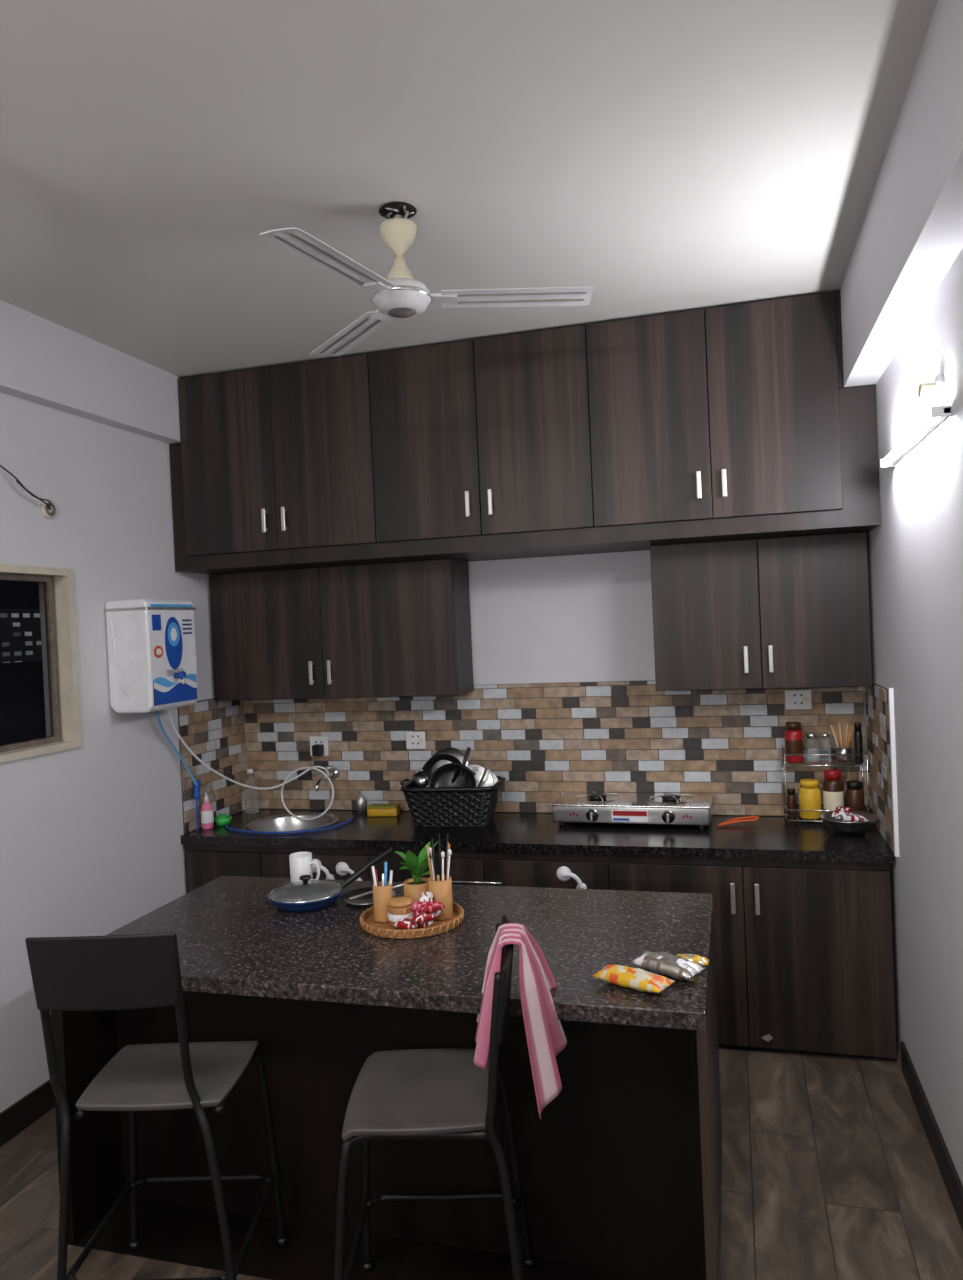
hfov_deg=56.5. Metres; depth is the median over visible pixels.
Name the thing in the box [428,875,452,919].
cup
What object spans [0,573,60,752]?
window
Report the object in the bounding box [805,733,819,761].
glass jar
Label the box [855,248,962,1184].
wall
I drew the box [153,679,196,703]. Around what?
print
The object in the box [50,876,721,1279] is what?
kitchen island
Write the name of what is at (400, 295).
ceiling fan
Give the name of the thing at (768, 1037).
sticker
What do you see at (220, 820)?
soap dish
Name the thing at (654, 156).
ceiling
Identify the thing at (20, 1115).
baseboard
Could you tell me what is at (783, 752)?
spice rack
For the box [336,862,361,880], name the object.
child lock
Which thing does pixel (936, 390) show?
wall lamp
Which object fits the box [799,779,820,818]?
jar
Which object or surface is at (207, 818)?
dish soap bottle
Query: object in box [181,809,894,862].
countertop
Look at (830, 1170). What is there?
floor
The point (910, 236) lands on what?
beam
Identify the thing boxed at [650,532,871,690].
upper cabinet
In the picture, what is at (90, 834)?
wall
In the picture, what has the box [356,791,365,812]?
soap pump bottle
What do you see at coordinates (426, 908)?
wicker tray
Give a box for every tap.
[173,671,185,683]
[315,765,339,790]
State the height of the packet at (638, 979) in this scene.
0.046 m
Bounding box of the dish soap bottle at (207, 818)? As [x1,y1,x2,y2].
[201,793,213,829]
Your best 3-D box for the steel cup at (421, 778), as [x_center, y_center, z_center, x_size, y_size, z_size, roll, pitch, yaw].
[-0.278,0.658,4.170,0.070,0.070,0.070,-33,-35,10]
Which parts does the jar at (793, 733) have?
lid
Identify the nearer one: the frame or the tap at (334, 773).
the frame
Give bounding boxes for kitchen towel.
[474,923,566,1118]
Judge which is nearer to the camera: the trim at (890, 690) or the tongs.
the trim at (890, 690)
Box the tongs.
[718,816,758,826]
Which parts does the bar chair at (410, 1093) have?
leg, leg, seat, leg, backrest, leg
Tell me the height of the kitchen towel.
0.367 m
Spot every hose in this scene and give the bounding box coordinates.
[156,709,333,819]
[225,815,352,833]
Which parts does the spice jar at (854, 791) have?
lid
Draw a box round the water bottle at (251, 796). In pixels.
[243,769,258,813]
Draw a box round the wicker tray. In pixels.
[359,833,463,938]
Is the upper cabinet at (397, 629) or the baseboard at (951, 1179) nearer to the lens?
the baseboard at (951, 1179)
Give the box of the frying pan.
[268,848,392,912]
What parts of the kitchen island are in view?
panel, kick plate, panel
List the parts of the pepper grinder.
lid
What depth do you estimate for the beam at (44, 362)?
3.50 m
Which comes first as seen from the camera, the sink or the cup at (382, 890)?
the cup at (382, 890)
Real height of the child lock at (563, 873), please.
0.108 m
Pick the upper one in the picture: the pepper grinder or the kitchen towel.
the pepper grinder
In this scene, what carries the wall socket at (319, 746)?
attached to the tile backsplash at (548, 741)
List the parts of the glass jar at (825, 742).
lid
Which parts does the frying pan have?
lid knob, glass lid, handle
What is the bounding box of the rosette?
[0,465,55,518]
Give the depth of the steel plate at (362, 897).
3.00 m
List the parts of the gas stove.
knob, burner, plate, knob, burner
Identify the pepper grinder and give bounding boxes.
[854,723,862,763]
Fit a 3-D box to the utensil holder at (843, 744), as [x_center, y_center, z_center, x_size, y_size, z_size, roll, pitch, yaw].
[1.542,0.437,3.821,0.083,0.160,0.060,-2,1,41]
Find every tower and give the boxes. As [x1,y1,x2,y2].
[0,609,40,622]
[0,622,42,662]
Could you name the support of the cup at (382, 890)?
on the wicker tray
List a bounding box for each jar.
[785,722,803,762]
[787,789,796,814]
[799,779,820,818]
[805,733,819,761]
[821,733,830,761]
[823,769,843,811]
[846,780,864,809]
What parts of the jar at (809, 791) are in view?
lid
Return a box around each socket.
[310,736,328,755]
[406,731,425,748]
[785,690,811,709]
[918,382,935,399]
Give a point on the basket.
(463, 806)
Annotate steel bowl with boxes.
[818,806,877,835]
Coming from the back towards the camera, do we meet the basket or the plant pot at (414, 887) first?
the basket
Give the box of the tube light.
[880,405,951,467]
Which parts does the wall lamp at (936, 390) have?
plate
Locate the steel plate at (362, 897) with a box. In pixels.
[341,883,403,907]
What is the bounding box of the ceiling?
[0,0,937,377]
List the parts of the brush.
handle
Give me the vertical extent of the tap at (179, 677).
0.053 m
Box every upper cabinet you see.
[169,289,880,573]
[209,559,473,700]
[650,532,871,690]
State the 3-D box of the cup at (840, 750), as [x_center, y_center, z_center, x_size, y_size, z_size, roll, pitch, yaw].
[1.544,0.487,3.821,0.060,0.060,0.060,-2,1,16]
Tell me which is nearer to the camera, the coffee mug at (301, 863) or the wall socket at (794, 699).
the coffee mug at (301, 863)
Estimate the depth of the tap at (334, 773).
4.47 m
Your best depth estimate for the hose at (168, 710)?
4.36 m
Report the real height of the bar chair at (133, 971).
1.031 m
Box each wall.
[0,392,240,1112]
[243,331,867,815]
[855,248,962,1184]
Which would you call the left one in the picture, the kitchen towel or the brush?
the brush
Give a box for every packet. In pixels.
[592,964,674,992]
[630,951,704,979]
[675,954,709,966]
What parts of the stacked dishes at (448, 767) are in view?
steel lid, ladle handle, pan handle, steel plate, spatula handle, steel plate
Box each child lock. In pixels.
[312,859,334,879]
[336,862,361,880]
[556,866,586,888]
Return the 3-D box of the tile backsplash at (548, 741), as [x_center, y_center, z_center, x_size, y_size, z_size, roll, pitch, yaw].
[0.218,0.516,4.282,3.002,0.616,0.011,-2,1,16]
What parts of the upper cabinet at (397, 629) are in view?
door panel, handle, handle, door panel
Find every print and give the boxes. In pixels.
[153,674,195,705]
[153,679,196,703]
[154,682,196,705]
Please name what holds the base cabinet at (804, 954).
on the floor
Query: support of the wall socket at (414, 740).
attached to the tile backsplash at (548, 741)
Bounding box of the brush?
[193,779,199,830]
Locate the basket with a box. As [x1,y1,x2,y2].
[400,776,505,826]
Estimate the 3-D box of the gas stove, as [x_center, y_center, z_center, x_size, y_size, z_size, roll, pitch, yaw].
[0.673,0.749,3.980,0.680,0.122,0.323,-2,1,17]
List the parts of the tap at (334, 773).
knob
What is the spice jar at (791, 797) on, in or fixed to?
in the spice rack
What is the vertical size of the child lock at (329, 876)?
0.108 m
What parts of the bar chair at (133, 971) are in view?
leg, backrest, leg, seat, leg, leg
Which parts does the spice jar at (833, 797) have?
lid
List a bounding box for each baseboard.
[0,1079,54,1146]
[900,1041,962,1231]
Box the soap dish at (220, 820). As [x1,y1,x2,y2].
[214,814,231,825]
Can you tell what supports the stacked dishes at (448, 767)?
in the basket
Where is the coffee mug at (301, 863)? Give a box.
[289,852,319,882]
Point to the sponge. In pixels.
(372, 809)
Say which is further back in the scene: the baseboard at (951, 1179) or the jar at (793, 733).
the jar at (793, 733)
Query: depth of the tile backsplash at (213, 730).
4.39 m
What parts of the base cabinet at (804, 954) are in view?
door panel, door panel, door panel, drawer bar handle, rail, door panel, door panel, handle, handle, door panel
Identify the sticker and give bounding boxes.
[762,1034,772,1040]
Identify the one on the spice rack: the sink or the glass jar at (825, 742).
the glass jar at (825, 742)
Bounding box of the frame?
[0,564,81,762]
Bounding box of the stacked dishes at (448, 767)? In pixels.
[412,747,499,807]
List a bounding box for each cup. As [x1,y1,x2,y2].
[373,881,392,922]
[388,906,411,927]
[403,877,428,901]
[412,771,428,786]
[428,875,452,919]
[836,747,850,761]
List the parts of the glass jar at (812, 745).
lid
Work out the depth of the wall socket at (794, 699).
3.93 m
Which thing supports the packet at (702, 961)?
on the kitchen island
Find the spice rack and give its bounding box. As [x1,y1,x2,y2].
[782,745,869,824]
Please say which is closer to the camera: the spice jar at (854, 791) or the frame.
the frame
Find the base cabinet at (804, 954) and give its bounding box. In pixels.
[183,844,896,1059]
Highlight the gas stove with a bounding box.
[552,791,712,829]
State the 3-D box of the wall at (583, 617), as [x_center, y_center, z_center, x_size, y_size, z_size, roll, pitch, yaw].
[0.225,0.169,4.354,3.326,2.903,0.150,-2,1,16]
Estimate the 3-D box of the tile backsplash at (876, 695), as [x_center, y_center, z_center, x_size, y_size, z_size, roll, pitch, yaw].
[1.583,0.475,3.568,0.011,0.601,0.633,-2,1,16]
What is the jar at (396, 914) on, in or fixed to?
on the wicker tray
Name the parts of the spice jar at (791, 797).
lid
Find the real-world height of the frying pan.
0.144 m
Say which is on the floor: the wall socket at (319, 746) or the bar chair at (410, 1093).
the bar chair at (410, 1093)
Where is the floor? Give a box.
[0,1044,962,1279]
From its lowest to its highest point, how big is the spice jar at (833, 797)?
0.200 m
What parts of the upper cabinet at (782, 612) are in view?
door panel, handle, handle, door panel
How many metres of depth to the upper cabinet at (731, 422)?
3.67 m
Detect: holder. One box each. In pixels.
[830,724,853,761]
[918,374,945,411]
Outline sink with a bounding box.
[246,812,338,831]
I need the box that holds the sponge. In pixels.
[367,804,399,816]
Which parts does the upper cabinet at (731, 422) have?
door panel, handle, handle, door panel, door panel, handle, handle, door panel, door panel, handle, handle, door panel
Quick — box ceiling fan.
[259,202,594,355]
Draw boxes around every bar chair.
[25,932,287,1279]
[334,915,534,1279]
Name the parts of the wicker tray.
lid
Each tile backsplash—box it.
[177,698,246,833]
[244,680,867,815]
[864,681,893,852]
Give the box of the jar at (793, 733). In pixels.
[785,722,803,762]
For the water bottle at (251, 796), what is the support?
on the countertop
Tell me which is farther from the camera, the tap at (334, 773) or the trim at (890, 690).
the tap at (334, 773)
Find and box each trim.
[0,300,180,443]
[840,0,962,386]
[888,688,898,856]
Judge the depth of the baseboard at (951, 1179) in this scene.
2.76 m
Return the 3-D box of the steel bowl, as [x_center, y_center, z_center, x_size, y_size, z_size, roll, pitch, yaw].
[1.480,0.730,3.622,0.224,0.101,0.224,-2,1,16]
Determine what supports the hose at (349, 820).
on the countertop
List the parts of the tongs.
arm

